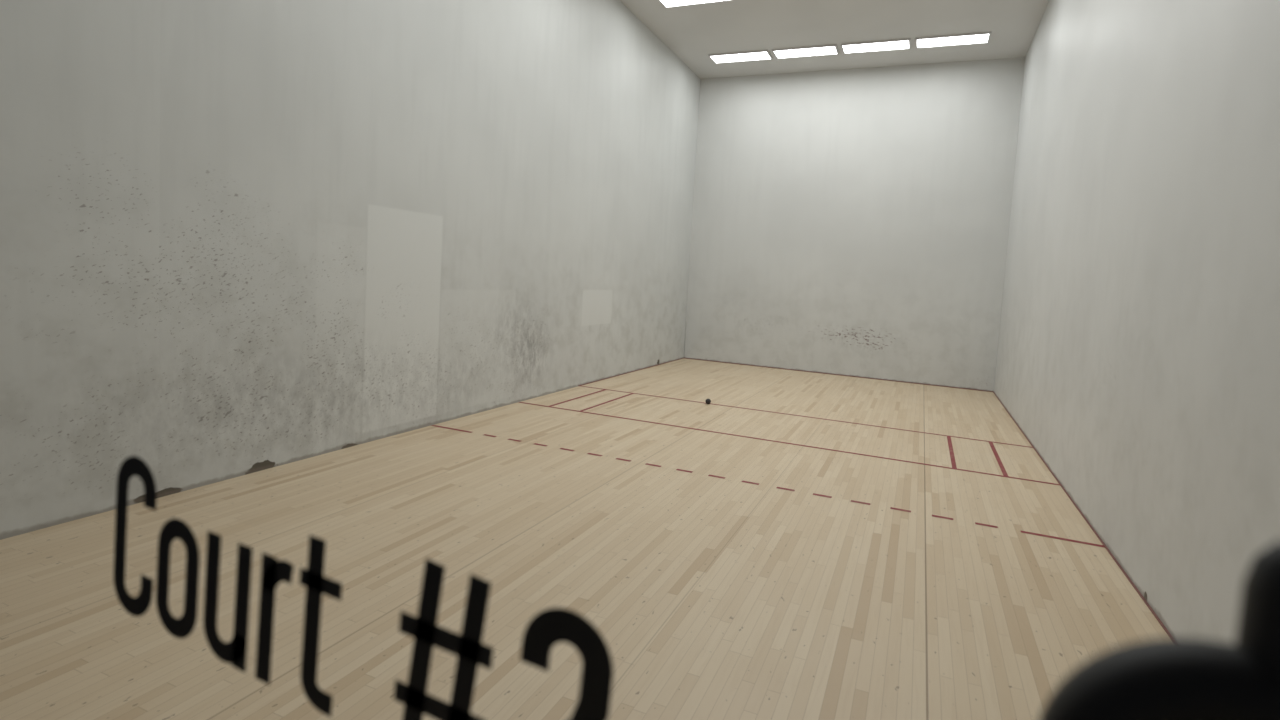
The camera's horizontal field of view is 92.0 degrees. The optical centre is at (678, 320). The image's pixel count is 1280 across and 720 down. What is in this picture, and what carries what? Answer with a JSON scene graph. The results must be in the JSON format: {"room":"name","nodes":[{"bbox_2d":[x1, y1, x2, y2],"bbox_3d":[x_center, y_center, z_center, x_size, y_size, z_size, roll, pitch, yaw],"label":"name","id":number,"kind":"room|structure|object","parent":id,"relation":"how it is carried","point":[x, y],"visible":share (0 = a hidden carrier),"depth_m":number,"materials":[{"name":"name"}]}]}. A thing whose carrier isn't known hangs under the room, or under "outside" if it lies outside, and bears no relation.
{"room":"racquetball court","nodes":[
{"label":"racquetball court","id":0,"kind":"room"},
{"bbox_2d":[0,0,700,539],"bbox_3d":[-2.424,-1.884,6.747,0.200,5.990,14.650,5,4,21],"label":"wall","id":1,"kind":"structure","parent":0,"point":[238,238],"depth_m":5.09,"materials":[{"name":"paint"}]},
{"bbox_2d":[578,358,682,385],"bbox_3d":[-0.706,0.914,11.456,0.010,0.012,4.450,5,4,21],"label":"trim","id":2,"kind":"structure","parent":1,"relation":"attached to","point":[681,358],"depth_m":10.89,"materials":[{"name":"brown wood"}]},
{"bbox_2d":[0,358,1169,719],"bbox_3d":[0.316,1.399,5.799,6.496,0.100,14.650,5,4,21],"label":"floor","id":3,"kind":"structure","parent":0,"point":[708,597],"depth_m":3.59,"materials":[{"name":"brown wood"}]},
{"bbox_2d":[431,386,1104,547],"bbox_3d":[0.752,1.302,6.892,6.076,0.001,3.091,5,4,21],"label":"court markings","id":4,"kind":"object","parent":3,"relation":"on","point":[951,451],"visible":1,"depth_m":6.47,"materials":[{"name":"paint"}]},
{"bbox_2d":[620,0,1048,78],"bbox_3d":[0.681,-4.692,5.404,6.496,0.150,14.650,5,4,21],"label":"ceiling","id":5,"kind":"structure","parent":0,"point":[692,32],"depth_m":10.19,"materials":[{"name":"paint"}]},
{"bbox_2d":[658,0,733,7],"bbox_3d":[1.949,-4.739,8.672,4.825,0.030,0.420,5,4,21],"label":"recessed light","id":6,"kind":"object","parent":5,"relation":"in","point":[666,3],"visible":1,"depth_m":9.52,"materials":[{"name":"white plastic"}]},
{"bbox_2d":[661,0,720,6],"bbox_3d":[0.243,-4.879,9.341,1.090,0.001,0.370,5,4,21],"label":"diffuser","id":7,"kind":"object","parent":6,"relation":"attached to","point":[667,3],"depth_m":9.51,"materials":[{"name":"white plastic"}]},
{"bbox_2d":[708,31,991,63],"bbox_3d":[2.874,-4.835,11.014,4.825,0.030,0.420,5,4,21],"label":"recessed light","id":8,"kind":"object","parent":5,"relation":"in","point":[980,37],"visible":1,"depth_m":10.89,"materials":[{"name":"white plastic"}]},
{"bbox_2d":[711,52,770,62],"bbox_3d":[1.169,-4.976,11.682,1.090,0.001,0.370,5,4,21],"label":"diffuser","id":9,"kind":"object","parent":8,"relation":"attached to","point":[761,55],"depth_m":11.69,"materials":[{"name":"white plastic"}]},
{"bbox_2d":[774,46,836,57],"bbox_3d":[2.306,-4.879,11.237,1.090,0.001,0.370,5,4,21],"label":"diffuser","id":10,"kind":"object","parent":8,"relation":"attached to","point":[824,50],"depth_m":11.24,"materials":[{"name":"white plastic"}]},
{"bbox_2d":[843,41,908,52],"bbox_3d":[3.443,-4.782,10.792,1.090,0.001,0.370,5,4,21],"label":"diffuser","id":11,"kind":"object","parent":8,"relation":"attached to","point":[898,44],"depth_m":10.80,"materials":[{"name":"white plastic"}]},
{"bbox_2d":[917,34,988,46],"bbox_3d":[4.580,-4.684,10.346,1.090,0.001,0.370,5,4,21],"label":"diffuser","id":12,"kind":"object","parent":8,"relation":"attached to","point":[973,38],"depth_m":10.35,"materials":[{"name":"white plastic"}]},
{"bbox_2d":[684,57,1024,390],"bbox_3d":[3.152,-1.912,12.316,6.096,5.990,0.200,5,4,21],"label":"wall","id":13,"kind":"structure","parent":0,"point":[850,222],"depth_m":12.07,"materials":[{"name":"white paint"}]},
{"bbox_2d":[685,358,993,391],"bbox_3d":[2.934,1.069,12.412,6.096,0.014,0.012,5,4,21],"label":"trim","id":14,"kind":"structure","parent":13,"relation":"attached to","point":[685,358],"depth_m":12.25,"materials":[{"name":"brown wood"}]},
{"bbox_2d":[994,0,1279,643],"bbox_3d":[3.420,-1.385,4.458,0.200,5.990,14.650,5,4,21],"label":"wall","id":15,"kind":"structure","parent":0,"point":[1138,351],"depth_m":3.82,"materials":[{"name":"white paint"}]},
{"bbox_2d":[993,392,1172,637],"bbox_3d":[4.080,1.488,7.059,0.010,0.010,9.150,5,4,21],"label":"trim","id":16,"kind":"structure","parent":15,"relation":"attached to","point":[1073,502],"depth_m":4.34,"materials":[{"name":"brown wood"}]},
{"bbox_3d":[-1.376,-1.439,0.861,6.096,5.990,0.120,5,4,21],"label":"wall","id":17,"kind":"structure","parent":0,"visible":0},
{"bbox_2d":[1039,638,1279,719],"bbox_3d":[0.188,0.169,0.215,0.116,0.116,0.035,5,4,21],"label":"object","id":18,"kind":"structure","parent":17,"relation":"in","point":[1164,678],"depth_m":0.21,"materials":[{"name":"black"}]},
{"bbox_2d":[1235,541,1279,676],"bbox_3d":[0.193,0.287,0.217,0.026,0.429,0.026,5,4,21],"label":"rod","id":19,"kind":"object","parent":18,"relation":"attached to","point":[1258,627],"visible":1,"depth_m":0.20,"materials":[{"name":"black"}]},
{"label":"glass pane","id":20,"kind":"object","parent":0,"visible":0},
{"bbox_2d":[113,456,612,719],"bbox_3d":[-0.298,0.240,0.502,0.545,0.186,0.001,5,4,21],"label":"sign","id":21,"kind":"object","parent":20,"relation":"attached to","point":[552,626],"visible":1,"depth_m":0.50,"materials":[{"name":"black plastic"}]}
]}

